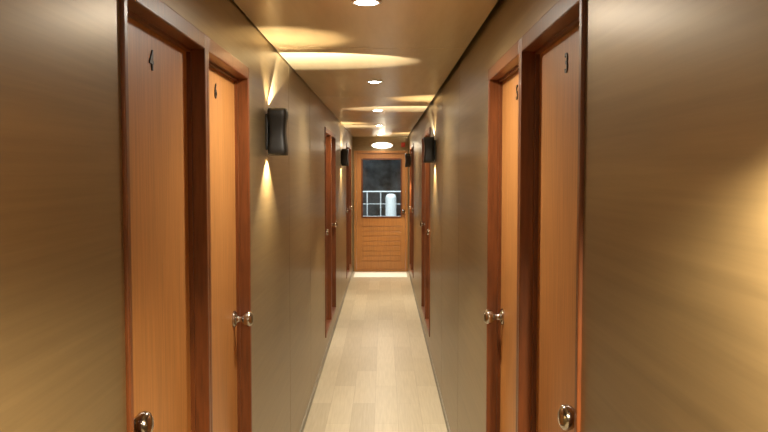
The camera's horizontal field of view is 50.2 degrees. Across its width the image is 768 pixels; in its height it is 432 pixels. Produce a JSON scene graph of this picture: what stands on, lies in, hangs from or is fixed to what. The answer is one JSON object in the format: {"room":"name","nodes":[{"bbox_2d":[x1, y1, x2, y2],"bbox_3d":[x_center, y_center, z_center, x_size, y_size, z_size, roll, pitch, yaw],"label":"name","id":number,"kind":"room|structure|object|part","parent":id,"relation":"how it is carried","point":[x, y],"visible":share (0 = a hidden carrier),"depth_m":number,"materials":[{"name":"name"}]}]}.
{"room":"ship interior","nodes":[
{"label":"ship interior","id":0,"kind":"room"},
{"bbox_2d":[0,0,352,431],"bbox_3d":[-0.555,0.184,5.668,0.120,2.165,14.500,0,3,0],"label":"wall","id":1,"kind":"structure","parent":0,"point":[63,364],"depth_m":1.41,"materials":[{"name":"beige paint"}]},
{"bbox_2d":[127,16,190,431],"bbox_3d":[-0.521,0.415,1.940,0.107,1.698,0.671,0,3,0],"label":"leaf","id":2,"kind":"object","parent":1,"relation":"attached to","point":[158,97],"depth_m":1.96,"materials":[{"name":"brown wood"}]},
{"bbox_3d":[-0.502,0.422,1.658,0.069,0.060,0.060,0,3,0],"label":"knob","id":3,"kind":"part","parent":2,"relation":"part of","materials":[{"name":"silver metal"}]},
{"bbox_2d":[149,50,153,70],"bbox_3d":[-0.535,-0.359,1.888,0.003,0.047,0.032,0,3,0],"label":"number plate","id":4,"kind":"object","parent":2,"relation":"attached to","point":[151,61],"visible":1,"depth_m":1.89,"materials":[{"name":"metal"}]},
{"bbox_2d":[127,9,195,431],"bbox_3d":[-0.531,0.415,1.940,0.012,1.704,0.677,0,3,0],"label":"bead","id":5,"kind":"object","parent":1,"relation":"attached to","point":[130,13],"visible":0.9,"depth_m":2.25,"materials":[{"name":"brown wood"}]},
{"bbox_2d":[119,0,210,431],"bbox_3d":[-0.533,0.409,1.940,0.093,1.776,0.722,0,3,0],"label":"frame","id":6,"kind":"object","parent":1,"relation":"attached to","point":[157,13],"visible":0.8,"depth_m":2.24,"materials":[{"name":"brown wood"}]},
{"bbox_2d":[209,61,240,431],"bbox_3d":[-0.531,0.376,2.659,0.012,1.704,0.667,0,3,0],"label":"bead","id":7,"kind":"object","parent":1,"relation":"attached to","point":[211,64],"visible":0.53,"depth_m":2.97,"materials":[{"name":"brown wood"}]},
{"bbox_2d":[206,35,251,431],"bbox_3d":[-0.533,0.370,2.659,0.093,1.776,0.712,0,3,0],"label":"frame","id":8,"kind":"object","parent":1,"relation":"attached to","point":[216,54],"visible":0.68,"depth_m":2.97,"materials":[{"name":"brown wood"}]},
{"bbox_2d":[209,66,252,431],"bbox_3d":[-0.521,0.376,2.659,0.107,1.698,0.661,0,3,0],"label":"leaf","id":9,"kind":"object","parent":1,"relation":"attached to","point":[221,109],"depth_m":2.74,"materials":[{"name":"brown wood"}]},
{"bbox_2d":[214,83,216,98],"bbox_3d":[-0.535,-0.398,2.608,0.003,0.048,0.029,0,3,0],"label":"number plate","id":10,"kind":"object","parent":9,"relation":"attached to","point":[215,90],"visible":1,"depth_m":2.60,"materials":[{"name":"silver metal"}]},
{"bbox_3d":[-0.502,0.368,2.932,0.069,0.060,0.060,0,3,0],"label":"knob","id":11,"kind":"part","parent":9,"relation":"part of","materials":[{"name":"silver metal"}]},
{"bbox_2d":[265,108,287,155],"bbox_3d":[-0.451,-0.353,3.456,0.089,0.195,0.107,0,3,0],"label":"wall sconce","id":12,"kind":"object","parent":1,"relation":"attached to","point":[276,119],"visible":1,"depth_m":3.41,"materials":[{"name":"black metal"}]},
{"bbox_3d":[-0.485,-0.353,3.456,0.020,0.150,0.068,0,3,0],"label":"wall plate","id":13,"kind":"part","parent":12,"relation":"part of","materials":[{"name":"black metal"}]},
{"bbox_2d":[300,269,352,431],"bbox_3d":[-0.492,1.240,5.725,0.006,0.050,14.500,0,3,0],"label":"baseboard","id":14,"kind":"structure","parent":1,"relation":"attached to","point":[336,321],"depth_m":6.42,"materials":[{"name":"brown wood"}]},
{"bbox_2d":[326,135,327,319],"bbox_3d":[-0.531,0.130,7.240,0.012,1.704,0.677,0,3,0],"label":"bead","id":15,"kind":"object","parent":1,"relation":"attached to","point":[326,135],"visible":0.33,"depth_m":7.57,"materials":[{"name":"brown wood"}]},
{"bbox_2d":[325,127,331,337],"bbox_3d":[-0.533,0.124,7.240,0.093,1.776,0.722,0,3,0],"label":"frame","id":16,"kind":"object","parent":1,"relation":"attached to","point":[328,322],"visible":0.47,"depth_m":7.56,"materials":[{"name":"brown wood"}]},
{"bbox_2d":[331,139,331,194],"bbox_3d":[-0.531,0.092,7.959,0.012,1.704,0.667,0,3,0],"label":"bead","id":17,"kind":"object","parent":1,"relation":"attached to","point":[331,139],"visible":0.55,"depth_m":8.26,"materials":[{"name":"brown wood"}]},
{"bbox_2d":[331,132,335,319],"bbox_3d":[-0.533,0.086,7.958,0.093,1.776,0.712,0,3,0],"label":"frame","id":18,"kind":"object","parent":1,"relation":"attached to","point":[333,136],"visible":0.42,"depth_m":8.28,"materials":[{"name":"brown wood"}]},
{"bbox_2d":[341,149,348,165],"bbox_3d":[-0.451,-0.673,9.418,0.089,0.195,0.107,0,3,0],"label":"wall sconce","id":19,"kind":"object","parent":1,"relation":"attached to","point":[344,152],"visible":1,"depth_m":9.37,"materials":[{"name":"black metal"}]},
{"bbox_2d":[346,143,348,278],"bbox_3d":[-0.533,-0.083,11.104,0.093,1.776,0.722,0,3,0],"label":"frame","id":20,"kind":"object","parent":1,"relation":"attached to","point":[347,145],"visible":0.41,"depth_m":11.42,"materials":[{"name":"brown wood"}]},
{"bbox_2d":[349,145,350,270],"bbox_3d":[-0.533,-0.122,11.823,0.093,1.776,0.712,0,3,0],"label":"frame","id":21,"kind":"object","parent":1,"relation":"attached to","point":[349,145],"visible":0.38,"depth_m":12.15,"materials":[{"name":"brown wood"}]},
{"bbox_2d":[233,0,497,136],"bbox_3d":[-0.052,-0.907,5.609,1.125,0.100,14.740,0,3,0],"label":"ceiling","id":22,"kind":"structure","parent":0,"point":[336,47],"depth_m":3.69,"materials":[{"name":"beige paint"}]},
{"bbox_2d":[351,0,381,5],"bbox_3d":[-0.058,-0.695,2.667,0.100,0.008,0.100,0,3,0],"label":"recessed light","id":23,"kind":"object","parent":22,"relation":"in","point":[355,2],"visible":1,"depth_m":2.66,"materials":[{"name":"white paint"}]},
{"bbox_2d":[367,80,382,82],"bbox_3d":[-0.058,-0.821,5.013,0.100,0.008,0.100,0,3,0],"label":"recessed light","id":24,"kind":"object","parent":22,"relation":"in","point":[369,81],"visible":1,"depth_m":4.98,"materials":[{"name":"white paint"}]},
{"bbox_2d":[303,271,446,431],"bbox_3d":[-0.052,1.306,5.718,1.125,0.080,14.720,0,3,0],"label":"floor","id":25,"kind":"structure","parent":0,"point":[377,375],"depth_m":6.46,"materials":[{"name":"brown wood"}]},
{"bbox_2d":[354,272,406,277],"bbox_3d":[-0.052,0.897,12.511,0.805,0.008,0.590,0,3,0],"label":"threshold","id":26,"kind":"object","parent":25,"relation":"on","point":[357,274],"visible":1,"depth_m":12.39,"materials":[{"name":"white stone"}]},
{"bbox_2d":[352,135,408,270],"bbox_3d":[-0.052,-0.207,12.957,1.125,2.165,0.100,0,3,0],"label":"wall","id":27,"kind":"structure","parent":0,"point":[358,143],"depth_m":12.86,"materials":[{"name":"beige paint"}]},
{"bbox_2d":[356,153,404,268],"bbox_3d":[-0.048,-0.071,12.945,0.769,1.829,0.040,0,3,0],"label":"leaf","id":28,"kind":"object","parent":27,"relation":"attached to","point":[362,222],"depth_m":12.95,"materials":[{"name":"brown wood"}]},
{"bbox_2d":[361,158,401,217],"bbox_3d":[-0.035,-0.439,12.901,0.644,0.939,0.008,0,3,0],"label":"bead","id":29,"kind":"object","parent":28,"relation":"attached to","point":[363,158],"visible":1,"depth_m":12.90,"materials":[{"name":"brown wood"}]},
{"bbox_3d":[-0.035,0.436,12.960,0.600,0.540,0.010,0,3,0],"label":"louvre slats","id":30,"kind":"part","parent":28,"relation":"part of","materials":[{"name":"brown wood"}]},
{"bbox_2d":[354,151,407,271],"bbox_3d":[-0.048,-0.075,12.937,0.843,1.904,0.075,0,3,0],"label":"frame","id":31,"kind":"object","parent":27,"relation":"attached to","point":[355,152],"visible":1,"depth_m":12.92,"materials":[{"name":"brown wood"}]},
{"bbox_2d":[371,142,393,148],"bbox_3d":[-0.030,-1.104,12.824,0.360,0.110,0.070,0,3,0],"label":"lamp","id":32,"kind":"object","parent":27,"relation":"attached to","point":[378,145],"visible":1,"depth_m":12.80,"materials":[{"name":"white paint"}]},
{"bbox_2d":[409,0,767,431],"bbox_3d":[0.450,0.184,5.668,0.120,2.165,14.500,0,3,0],"label":"wall","id":33,"kind":"structure","parent":0,"point":[675,299],"depth_m":1.20,"materials":[{"name":"beige paint"}]},
{"bbox_2d":[405,154,410,166],"bbox_3d":[0.346,-0.802,11.824,0.089,0.195,0.107,0,3,0],"label":"wall sconce","id":34,"kind":"object","parent":33,"relation":"attached to","point":[407,156],"visible":0.99,"depth_m":11.78,"materials":[{"name":"black metal"}]},
{"bbox_2d":[410,146,410,268],"bbox_3d":[0.428,-0.124,11.863,0.093,1.776,0.712,0,3,0],"label":"frame","id":35,"kind":"object","parent":33,"relation":"attached to","point":[410,146],"visible":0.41,"depth_m":12.20,"materials":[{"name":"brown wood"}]},
{"bbox_2d":[411,143,413,277],"bbox_3d":[0.428,-0.085,11.144,0.093,1.776,0.722,0,3,0],"label":"frame","id":36,"kind":"object","parent":33,"relation":"attached to","point":[412,145],"visible":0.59,"depth_m":11.45,"materials":[{"name":"brown wood"}]},
{"bbox_2d":[421,132,424,319],"bbox_3d":[0.428,0.084,7.998,0.093,1.776,0.712,0,3,0],"label":"frame","id":37,"kind":"object","parent":33,"relation":"attached to","point":[423,134],"visible":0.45,"depth_m":8.34,"materials":[{"name":"brown wood"}]},
{"bbox_2d":[425,127,430,336],"bbox_3d":[0.428,0.122,7.279,0.093,1.776,0.722,0,3,0],"label":"frame","id":38,"kind":"object","parent":33,"relation":"attached to","point":[428,131],"visible":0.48,"depth_m":7.61,"materials":[{"name":"brown wood"}]},
{"bbox_2d":[408,268,449,431],"bbox_3d":[0.387,1.240,5.725,0.006,0.050,14.500,0,3,0],"label":"baseboard","id":39,"kind":"structure","parent":33,"relation":"attached to","point":[429,353],"depth_m":6.47,"materials":[{"name":"brown wood"}]},
{"bbox_2d":[423,137,434,162],"bbox_3d":[0.346,-0.503,6.252,0.089,0.195,0.107,0,3,0],"label":"wall sconce","id":40,"kind":"object","parent":33,"relation":"attached to","point":[429,142],"visible":1,"depth_m":6.21,"materials":[{"name":"black metal"}]},
{"bbox_2d":[484,70,518,431],"bbox_3d":[0.416,0.373,2.706,0.107,1.698,0.661,0,3,0],"label":"leaf","id":41,"kind":"object","parent":33,"relation":"attached to","point":[509,102],"depth_m":2.85,"materials":[{"name":"brown wood"}]},
{"bbox_3d":[0.398,0.366,2.979,0.069,0.060,0.060,0,3,0],"label":"knob","id":42,"kind":"part","parent":41,"relation":"part of","materials":[{"name":"silver metal"}]},
{"bbox_2d":[486,39,519,431],"bbox_3d":[0.426,0.373,2.706,0.012,1.704,0.667,0,3,0],"label":"door frame","id":43,"kind":"structure","parent":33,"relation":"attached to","point":[516,68],"depth_m":3.02,"materials":[{"name":"brown wood"}]},
{"bbox_2d":[517,0,585,431],"bbox_3d":[0.428,0.406,1.987,0.093,1.776,0.722,0,3,0],"label":"frame","id":44,"kind":"object","parent":33,"relation":"attached to","point":[563,13],"visible":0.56,"depth_m":2.29,"materials":[{"name":"brown wood"}]},
{"bbox_2d":[531,17,578,431],"bbox_3d":[0.426,0.412,1.987,0.012,1.704,0.677,0,3,0],"label":"bead","id":45,"kind":"object","parent":33,"relation":"attached to","point":[575,23],"visible":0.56,"depth_m":2.30,"materials":[{"name":"brown wood"}]},
{"bbox_2d":[536,25,578,431],"bbox_3d":[0.416,0.412,1.987,0.107,1.698,0.671,0,3,0],"label":"leaf","id":46,"kind":"object","parent":33,"relation":"attached to","point":[558,90],"depth_m":2.04,"materials":[{"name":"brown wood"}]},
{"bbox_2d":[564,53,567,72],"bbox_3d":[0.430,-0.362,1.936,0.003,0.048,0.025,0,3,0],"label":"number plate","id":47,"kind":"object","parent":46,"relation":"attached to","point":[566,54],"visible":1,"depth_m":1.93,"materials":[{"name":"metal"}]},
{"bbox_3d":[0.398,0.419,1.705,0.069,0.060,0.060,0,3,0],"label":"knob","id":48,"kind":"part","parent":46,"relation":"part of","materials":[{"name":"silver metal"}]},
{"label":"outside","id":49,"kind":"structure","parent":0,"visible":0},
{"bbox_2d":[356,153,405,215],"bbox_3d":[0.000,-0.929,18.627,10.000,5.000,0.300,0,3,0],"label":"bank","id":50,"kind":"object","parent":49,"point":[378,175],"visible":0.14,"depth_m":18.49,"materials":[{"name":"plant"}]},
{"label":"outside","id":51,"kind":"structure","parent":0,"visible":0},
{"bbox_3d":[0.000,0.809,14.965,6.000,0.080,3.800,0,3,0],"label":"deck","id":52,"kind":"object","parent":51,"visible":0},
{"bbox_2d":[356,191,405,215],"bbox_3d":[0.000,0.169,14.630,5.000,1.234,0.028,0,3,0],"label":"deck railing","id":53,"kind":"object","parent":52,"relation":"on","point":[356,191],"visible":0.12,"depth_m":14.59,"materials":[{"name":"white metal"}]},
{"bbox_2d":[385,194,395,215],"bbox_3d":[0.120,0.210,14.232,0.210,1.195,0.210,0,3,0],"label":"canister","id":54,"kind":"object","parent":52,"relation":"on","point":[390,200],"visible":0.32,"depth_m":14.13,"materials":[{"name":"white paint"}]}
]}

